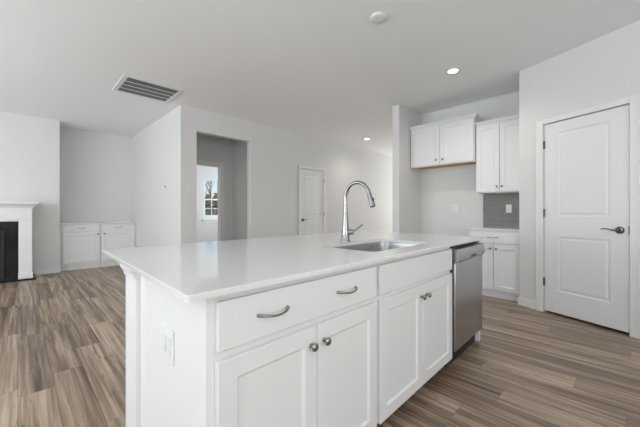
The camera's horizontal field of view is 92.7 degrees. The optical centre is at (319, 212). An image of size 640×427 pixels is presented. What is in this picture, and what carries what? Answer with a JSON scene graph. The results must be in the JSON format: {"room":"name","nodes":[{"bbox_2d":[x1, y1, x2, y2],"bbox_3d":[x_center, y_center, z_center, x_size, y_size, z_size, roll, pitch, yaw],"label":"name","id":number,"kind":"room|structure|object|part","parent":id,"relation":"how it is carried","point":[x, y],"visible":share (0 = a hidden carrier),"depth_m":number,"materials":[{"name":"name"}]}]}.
{"room":"kitchen","nodes":[
{"label":"kitchen","id":0,"kind":"room"},
{"bbox_2d":[0,111,59,269],"bbox_3d":[-6.584,-0.285,4.190,4.540,2.770,0.620,0,0,-45],"label":"wall","id":1,"kind":"structure","parent":0,"point":[29,145],"depth_m":5.35,"materials":[{"name":"paint"}]},
{"bbox_2d":[33,268,60,274],"bbox_3d":[-4.868,1.055,5.443,0.362,0.090,0.014,0,0,-45],"label":"baseboard","id":2,"kind":"structure","parent":1,"relation":"attached to","point":[51,270],"depth_m":5.44,"materials":[{"name":"white wood"}]},
{"bbox_2d":[60,127,130,222],"bbox_3d":[-4.699,-0.285,6.408,1.260,2.770,0.120,0,0,-45],"label":"wall","id":3,"kind":"structure","parent":0,"point":[95,167],"depth_m":6.34,"materials":[{"name":"paint"}]},
{"bbox_2d":[131,107,177,246],"bbox_3d":[-3.681,-0.285,6.361,0.120,2.770,4.180,0,0,-45],"label":"wall","id":4,"kind":"structure","parent":0,"point":[154,150],"depth_m":5.62,"materials":[{"name":"paint"}]},
{"bbox_2d":[197,165,217,242],"bbox_3d":[-3.922,-0.285,9.148,3.700,2.770,0.120,0,0,-45],"label":"wall","id":5,"kind":"structure","parent":0,"point":[206,232],"depth_m":9.39,"materials":[{"name":"paint"}]},
{"bbox_2d":[203,179,217,222],"bbox_3d":[-3.411,-0.355,9.605,0.630,1.350,0.150,0,0,-45],"label":"window","id":6,"kind":"structure","parent":5,"relation":"in","point":[210,186],"depth_m":9.61,"materials":[{"name":"white"}]},
{"bbox_3d":[-3.383,0.275,9.577,0.630,0.090,0.070,0,0,-45],"label":"sill","id":7,"kind":"part","parent":6,"relation":"part of","materials":[{"name":"white"}]},
{"bbox_3d":[-3.423,-0.122,9.618,0.474,0.595,0.025,0,0,-45],"label":"sash","id":8,"kind":"part","parent":6,"relation":"part of","materials":[{"name":"white wood"}]},
{"bbox_3d":[-3.444,-0.690,9.639,0.474,0.620,0.025,0,0,-45],"label":"sash","id":9,"kind":"part","parent":6,"relation":"part of","materials":[{"name":"white"}]},
{"bbox_3d":[-3.445,-0.690,9.640,0.430,0.580,0.004,0,0,-45],"label":"glass","id":10,"kind":"part","parent":6,"relation":"part of","materials":[{"name":"white"}]},
{"bbox_3d":[-3.426,-0.150,9.621,0.430,0.500,0.004,0,0,-45],"label":"glass","id":11,"kind":"part","parent":6,"relation":"part of","materials":[{"name":"white"}]},
{"bbox_2d":[197,133,232,240],"bbox_3d":[-1.628,-0.285,6.917,3.580,2.770,0.120,0,0,-45],"label":"wall","id":12,"kind":"structure","parent":0,"point":[209,148],"depth_m":6.46,"materials":[{"name":"paint"}]},
{"bbox_2d":[197,160,224,240],"bbox_3d":[-2.414,0.031,6.122,1.021,2.138,0.142,0,0,-45],"label":"trim","id":13,"kind":"structure","parent":12,"relation":"attached to","point":[221,166],"depth_m":6.40,"materials":[{"name":"white wood"}]},
{"bbox_2d":[233,140,246,239],"bbox_3d":[-1.490,-0.285,6.279,0.120,2.770,0.980,0,0,-45],"label":"wall","id":14,"kind":"structure","parent":0,"point":[239,147],"depth_m":6.39,"materials":[{"name":"paint"}]},
{"bbox_2d":[178,105,391,243],"bbox_3d":[0.702,-0.285,7.676,8.200,2.770,0.120,0,0,-45],"label":"wall","id":15,"kind":"structure","parent":0,"point":[274,155],"depth_m":6.11,"materials":[{"name":"paint"}]},
{"bbox_2d":[301,168,322,234],"bbox_3d":[-0.155,0.075,6.741,0.725,2.025,0.110,0,0,-45],"label":"door","id":16,"kind":"structure","parent":15,"relation":"in","point":[311,180],"depth_m":6.74,"materials":[{"name":"white wood"}]},
{"bbox_2d":[298,165,326,234],"bbox_3d":[-0.197,0.049,6.770,0.839,2.103,0.142,0,0,-45],"label":"trim","id":17,"kind":"structure","parent":15,"relation":"attached to","point":[324,170],"depth_m":6.86,"materials":[{"name":"white wood"}]},
{"bbox_2d":[0,0,639,154],"bbox_3d":[-0.050,-1.720,4.314,14.240,0.100,12.440,0,0,-45],"label":"ceiling","id":18,"kind":"structure","parent":0,"point":[322,69],"depth_m":3.25,"materials":[{"name":"paint"}]},
{"bbox_2d":[112,75,183,102],"bbox_3d":[-2.344,-1.664,4.163,0.712,0.012,0.615,0,0,-45],"label":"ceiling vent","id":19,"kind":"object","parent":18,"relation":"in","point":[126,84],"visible":1,"depth_m":4.13,"materials":[{"name":"white metal"}]},
{"bbox_2d":[370,12,386,23],"bbox_3d":[0.497,-1.659,2.610,0.142,0.020,0.142,0,0,-45],"label":"smoke detector","id":20,"kind":"object","parent":18,"relation":"attached to","point":[377,17],"visible":1,"depth_m":2.59,"materials":[{"name":"white plastic"}]},
{"bbox_2d":[444,67,461,74],"bbox_3d":[1.573,-1.666,3.607,0.196,0.007,0.196,0,0,-45],"label":"recessed light","id":21,"kind":"object","parent":18,"relation":"in","point":[455,70],"visible":1,"depth_m":3.60,"materials":[{"name":"white plastic"}]},
{"bbox_2d":[0,265,639,426],"bbox_3d":[-0.050,1.150,4.314,14.240,0.100,12.440,0,0,-45],"label":"floor","id":22,"kind":"structure","parent":0,"point":[63,334],"depth_m":2.13,"materials":[{"name":"brown wood"}]},
{"bbox_2d":[0,202,38,282],"bbox_3d":[-5.374,0.469,4.599,1.655,1.262,0.499,0,0,-45],"label":"fireplace","id":23,"kind":"object","parent":22,"relation":"on","point":[15,217],"visible":1,"depth_m":4.88,"materials":[{"name":"white"}]},
{"bbox_3d":[-5.292,0.655,4.516,0.795,0.648,0.006,0,0,-45],"label":"glass","id":24,"kind":"part","parent":23,"relation":"part of","materials":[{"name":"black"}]},
{"bbox_2d":[0,202,38,207],"bbox_3d":[-5.374,-0.114,4.599,1.655,0.097,0.499,0,0,-45],"label":"mantel shelf","id":25,"kind":"object","parent":23,"relation":"attached to","point":[2,204],"depth_m":4.86,"materials":[{"name":"white wood"}]},
{"bbox_2d":[60,224,99,270],"bbox_3d":[-4.728,0.664,5.990,0.626,0.872,0.429,0,0,-45],"label":"base cabinet","id":26,"kind":"object","parent":22,"relation":"on","point":[79,243],"visible":0.94,"depth_m":5.86,"materials":[{"name":"white paint"}]},
{"bbox_3d":[-4.593,0.307,5.880,0.564,0.115,0.019,0,0,-45],"label":"drawer","id":27,"kind":"part","parent":26,"relation":"part of","materials":[{"name":"white paint"}]},
{"bbox_3d":[-4.593,0.680,5.880,0.564,0.590,0.019,0,0,-45],"label":"door","id":28,"kind":"part","parent":26,"relation":"part of","materials":[{"name":"white paint"}]},
{"bbox_2d":[60,222,135,224],"bbox_3d":[-4.511,0.219,6.218,1.258,0.018,0.414,0,0,-45],"label":"countertop","id":29,"kind":"structure","parent":26,"relation":"on","point":[85,222],"depth_m":6.22,"materials":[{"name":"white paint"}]},
{"bbox_2d":[100,223,135,266],"bbox_3d":[-4.281,0.664,6.433,0.626,0.872,0.429,0,0,-45],"label":"base cabinet","id":30,"kind":"object","parent":22,"relation":"on","point":[112,235],"visible":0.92,"depth_m":6.26,"materials":[{"name":"white paint"}]},
{"bbox_3d":[-4.167,0.307,6.302,0.579,0.115,0.019,0,0,-45],"label":"drawer","id":31,"kind":"part","parent":30,"relation":"part of","materials":[{"name":"white paint"}]},
{"bbox_3d":[-4.167,0.680,6.302,0.579,0.590,0.019,0,0,-45],"label":"door","id":32,"kind":"part","parent":30,"relation":"part of","materials":[{"name":"white paint"}]},
{"bbox_2d":[120,264,135,426],"bbox_3d":[0.007,0.664,2.225,0.159,0.871,2.484,0,0,44],"label":"island leg","id":33,"kind":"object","parent":22,"relation":"on","point":[130,275],"depth_m":1.33,"materials":[{"name":"white paint"}]},
{"bbox_3d":[-0.843,0.256,1.335,0.159,0.054,0.022,0,0,44],"label":"crown moulding","id":34,"kind":"part","parent":33,"relation":"part of","materials":[{"name":"white paint"}]},
{"bbox_2d":[136,263,376,426],"bbox_3d":[-0.239,0.664,1.351,0.690,0.872,0.838,0,0,44],"label":"base cabinet","id":35,"kind":"object","parent":22,"relation":"on","point":[302,352],"visible":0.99,"depth_m":1.07,"materials":[{"name":"white paint"}]},
{"bbox_2d":[161,323,173,365],"bbox_3d":[-0.528,0.455,1.053,0.009,0.115,0.116,0,0,-45],"label":"wall outlet","id":36,"kind":"object","parent":35,"relation":"attached to","point":[167,335],"visible":1,"depth_m":1.04,"materials":[{"name":"white plastic"}]},
{"bbox_2d":[162,332,165,352],"bbox_3d":[-0.547,0.455,1.067,0.002,0.066,0.033,0,0,-45],"label":"socket","id":37,"kind":"object","parent":36,"relation":"attached to","point":[163,333],"depth_m":1.06,"materials":[{"name":"white plastic"}]},
{"bbox_2d":[166,335,169,356],"bbox_3d":[-0.514,0.455,1.035,0.002,0.066,0.033,0,0,-45],"label":"socket","id":38,"kind":"object","parent":36,"relation":"attached to","point":[167,336],"depth_m":1.04,"materials":[{"name":"white plastic"}]},
{"bbox_3d":[-0.154,0.716,1.000,0.019,0.588,0.396,0,0,44],"label":"door","id":39,"kind":"part","parent":35,"relation":"part of","materials":[{"name":"white paint"}]},
{"bbox_3d":[-0.140,0.323,0.979,0.031,0.016,0.130,0,0,44],"label":"handle","id":40,"kind":"part","parent":35,"relation":"part of","materials":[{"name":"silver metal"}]},
{"bbox_2d":[103,230,485,302],"bbox_3d":[0.080,0.219,2.140,2.525,0.018,1.372,0,0,-45],"label":"countertop","id":41,"kind":"structure","parent":35,"relation":"on","point":[190,272],"depth_m":1.38,"materials":[{"name":"white stone"}]},
{"bbox_2d":[341,181,375,241],"bbox_3d":[0.283,-0.006,2.148,0.286,0.431,0.127,0,0,44],"label":"kitchen faucet","id":42,"kind":"object","parent":41,"relation":"on","point":[346,231],"visible":1,"depth_m":2.18,"materials":[{"name":"grey metal"}]},
{"bbox_3d":[0.254,0.124,2.204,0.115,0.082,0.041,0,0,-2],"label":"lever","id":43,"kind":"part","parent":42,"relation":"part of","materials":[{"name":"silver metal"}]},
{"bbox_2d":[332,242,418,251],"bbox_3d":[0.385,0.338,1.999,0.436,0.220,0.746,0,0,44],"label":"sink","id":44,"kind":"object","parent":41,"relation":"in","point":[374,246],"visible":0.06,"depth_m":2.28,"materials":[{"name":"silver metal"}]},
{"bbox_3d":[-0.015,0.324,1.146,0.019,0.142,0.800,0,0,44],"label":"drawer","id":45,"kind":"part","parent":35,"relation":"part of","materials":[{"name":"white paint"}]},
{"bbox_3d":[-0.022,0.487,1.103,0.030,0.031,0.031,0,0,44],"label":"knob","id":46,"kind":"part","parent":35,"relation":"part of","materials":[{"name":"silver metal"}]},
{"bbox_3d":[0.026,0.487,1.154,0.030,0.031,0.031,0,0,44],"label":"knob","id":47,"kind":"part","parent":35,"relation":"part of","materials":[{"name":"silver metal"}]},
{"bbox_3d":[0.123,0.716,1.291,0.019,0.588,0.400,0,0,44],"label":"door","id":48,"kind":"part","parent":35,"relation":"part of","materials":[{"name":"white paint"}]},
{"bbox_3d":[0.122,0.323,1.253,0.031,0.016,0.130,0,0,44],"label":"handle","id":49,"kind":"part","parent":35,"relation":"part of","materials":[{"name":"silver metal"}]},
{"bbox_2d":[375,246,451,423],"bbox_3d":[0.377,0.664,1.995,0.685,0.872,0.942,0,0,44],"label":"base cabinet","id":50,"kind":"object","parent":22,"relation":"on","point":[413,299],"visible":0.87,"depth_m":1.68,"materials":[{"name":"white paint"}]},
{"bbox_3d":[0.436,0.716,1.619,0.019,0.588,0.451,0,0,44],"label":"door","id":51,"kind":"part","parent":50,"relation":"part of","materials":[{"name":"white paint"}]},
{"bbox_3d":[0.593,0.324,1.783,0.019,0.142,0.906,0,0,44],"label":"false drawer","id":52,"kind":"part","parent":50,"relation":"part of","materials":[{"name":"white paint"}]},
{"bbox_3d":[0.750,0.716,1.947,0.019,0.588,0.452,0,0,44],"label":"door","id":53,"kind":"part","parent":50,"relation":"part of","materials":[{"name":"white paint"}]},
{"bbox_2d":[444,241,484,366],"bbox_3d":[0.948,0.675,2.539,0.609,0.850,0.621,0,0,44],"label":"dishwasher","id":54,"kind":"object","parent":22,"relation":"on","point":[466,272],"visible":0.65,"depth_m":2.28,"materials":[{"name":"silver metal"}]},
{"bbox_3d":[1.141,0.666,2.358,0.042,0.617,0.613,0,0,44],"label":"door panel","id":55,"kind":"part","parent":54,"relation":"part of","materials":[{"name":"silver metal"}]},
{"bbox_3d":[1.147,0.307,2.352,0.059,0.100,0.613,0,0,44],"label":"control panel","id":56,"kind":"part","parent":54,"relation":"part of","materials":[{"name":"silver metal"}]},
{"bbox_2d":[475,240,479,341],"bbox_3d":[1.133,0.664,2.823,0.634,0.871,0.035,0,0,44],"label":"island end panel","id":57,"kind":"object","parent":22,"relation":"on","point":[477,335],"visible":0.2,"depth_m":2.60,"materials":[{"name":"white paint"}]},
{"bbox_2d":[470,229,518,300],"bbox_3d":[2.416,0.664,4.089,0.649,0.872,0.589,0,0,-45],"label":"base cabinet","id":58,"kind":"object","parent":22,"relation":"on","point":[500,259],"visible":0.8,"depth_m":3.84,"materials":[{"name":"white paint"}]},
{"bbox_3d":[2.114,0.703,3.990,0.019,0.575,0.280,0,0,-45],"label":"door","id":59,"kind":"part","parent":58,"relation":"part of","materials":[{"name":"white paint"}]},
{"bbox_2d":[467,226,518,230],"bbox_3d":[2.415,0.219,4.101,0.633,0.018,0.610,0,0,-45],"label":"countertop","id":60,"kind":"structure","parent":58,"relation":"on","point":[481,227],"depth_m":3.94,"materials":[{"name":"white stone"}]},
{"bbox_3d":[2.214,0.323,3.889,0.019,0.145,0.565,0,0,-45],"label":"drawer","id":61,"kind":"part","parent":58,"relation":"part of","materials":[{"name":"white paint"}]},
{"bbox_3d":[2.314,0.703,3.788,0.019,0.575,0.280,0,0,-45],"label":"door","id":62,"kind":"part","parent":58,"relation":"part of","materials":[{"name":"white paint"}]},
{"bbox_2d":[392,105,420,232],"bbox_3d":[3.245,-0.285,6.817,5.795,2.770,0.120,0,0,-45],"label":"wall","id":63,"kind":"structure","parent":0,"point":[406,181],"depth_m":4.85,"materials":[{"name":"paint"}]},
{"bbox_2d":[421,91,518,235],"bbox_3d":[2.382,-0.285,4.672,0.120,2.770,1.712,0,0,-45],"label":"wall","id":64,"kind":"structure","parent":0,"point":[441,188],"depth_m":4.83,"materials":[{"name":"paint"}]},
{"bbox_2d":[410,113,482,170],"bbox_3d":[1.949,-1.046,4.731,0.408,0.662,1.016,0,0,-45],"label":"upper cabinet","id":65,"kind":"object","parent":64,"relation":"attached to","point":[451,142],"visible":0.98,"depth_m":4.58,"materials":[{"name":"white paint"}]},
{"bbox_3d":[1.649,-1.023,4.800,0.019,0.592,0.476,0,0,-45],"label":"door","id":66,"kind":"part","parent":65,"relation":"part of","materials":[{"name":"white paint"}]},
{"bbox_3d":[1.862,-1.351,4.644,0.138,0.052,1.015,0,0,-45],"label":"crown moulding","id":67,"kind":"part","parent":65,"relation":"part of","materials":[{"name":"white paint"}]},
{"bbox_3d":[1.989,-1.023,4.457,0.019,0.592,0.476,0,0,-45],"label":"door","id":68,"kind":"part","parent":65,"relation":"part of","materials":[{"name":"white paint"}]},
{"bbox_2d":[453,204,456,211],"bbox_3d":[2.135,-0.065,4.830,0.009,0.115,0.070,0,0,-45],"label":"wall outlet","id":69,"kind":"object","parent":64,"relation":"attached to","point":[454,205],"visible":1,"depth_m":4.83,"materials":[{"name":"white plastic"}]},
{"bbox_2d":[475,115,518,193],"bbox_3d":[2.516,-0.761,4.198,0.353,0.991,0.604,0,0,-45],"label":"upper cabinet","id":70,"kind":"object","parent":64,"relation":"attached to","point":[497,140],"visible":0.9,"depth_m":4.11,"materials":[{"name":"white paint"}]},
{"bbox_3d":[2.314,-0.739,4.207,0.019,0.921,0.289,0,0,-45],"label":"door","id":71,"kind":"part","parent":70,"relation":"part of","materials":[{"name":"white paint"}]},
{"bbox_3d":[2.413,-1.231,4.096,0.038,0.052,0.603,0,0,-45],"label":"crown moulding","id":72,"kind":"part","parent":70,"relation":"part of","materials":[{"name":"white paint"}]},
{"bbox_3d":[2.522,-0.739,3.997,0.019,0.921,0.289,0,0,-45],"label":"door","id":73,"kind":"part","parent":70,"relation":"part of","materials":[{"name":"white paint"}]},
{"bbox_2d":[483,193,518,226],"bbox_3d":[2.640,-0.028,4.320,0.008,0.474,0.606,0,0,-45],"label":"tile backsplash","id":74,"kind":"structure","parent":64,"relation":"attached to","point":[494,205],"depth_m":4.37,"materials":[{"name":"grey tile"}]},
{"bbox_2d":[506,205,511,212],"bbox_3d":[2.657,-0.050,4.291,0.009,0.115,0.070,0,0,-45],"label":"wall outlet","id":75,"kind":"object","parent":74,"relation":"attached to","point":[508,207],"visible":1,"depth_m":4.29,"materials":[{"name":"white plastic"}]},
{"bbox_2d":[519,20,639,301],"bbox_3d":[3.270,-0.285,1.642,0.120,2.770,4.350,0,0,-23],"label":"wall","id":76,"kind":"structure","parent":0,"point":[604,68],"depth_m":3.25,"materials":[{"name":"paint"}]},
{"bbox_2d":[518,297,535,309],"bbox_3d":[2.396,1.055,3.534,0.014,0.090,0.208,0,0,-23],"label":"baseboard","id":77,"kind":"structure","parent":76,"relation":"attached to","point":[521,301],"depth_m":3.53,"materials":[{"name":"white wood"}]},
{"bbox_2d":[543,104,629,332],"bbox_3d":[2.602,0.058,3.043,0.102,2.040,0.722,0,0,-23],"label":"door","id":78,"kind":"structure","parent":76,"relation":"in","point":[586,211],"depth_m":3.00,"materials":[{"name":"white wood"}]},
{"bbox_3d":[2.703,0.163,2.763,0.050,0.066,0.066,0,0,-23],"label":"handle","id":79,"kind":"part","parent":78,"relation":"part of","materials":[{"name":"grey metal"}]},
{"bbox_2d":[536,92,639,338],"bbox_3d":[2.658,0.031,3.059,0.142,2.138,0.864,0,0,-23],"label":"trim","id":80,"kind":"structure","parent":76,"relation":"attached to","point":[633,100],"depth_m":2.69,"materials":[{"name":"white wood"}]}
]}

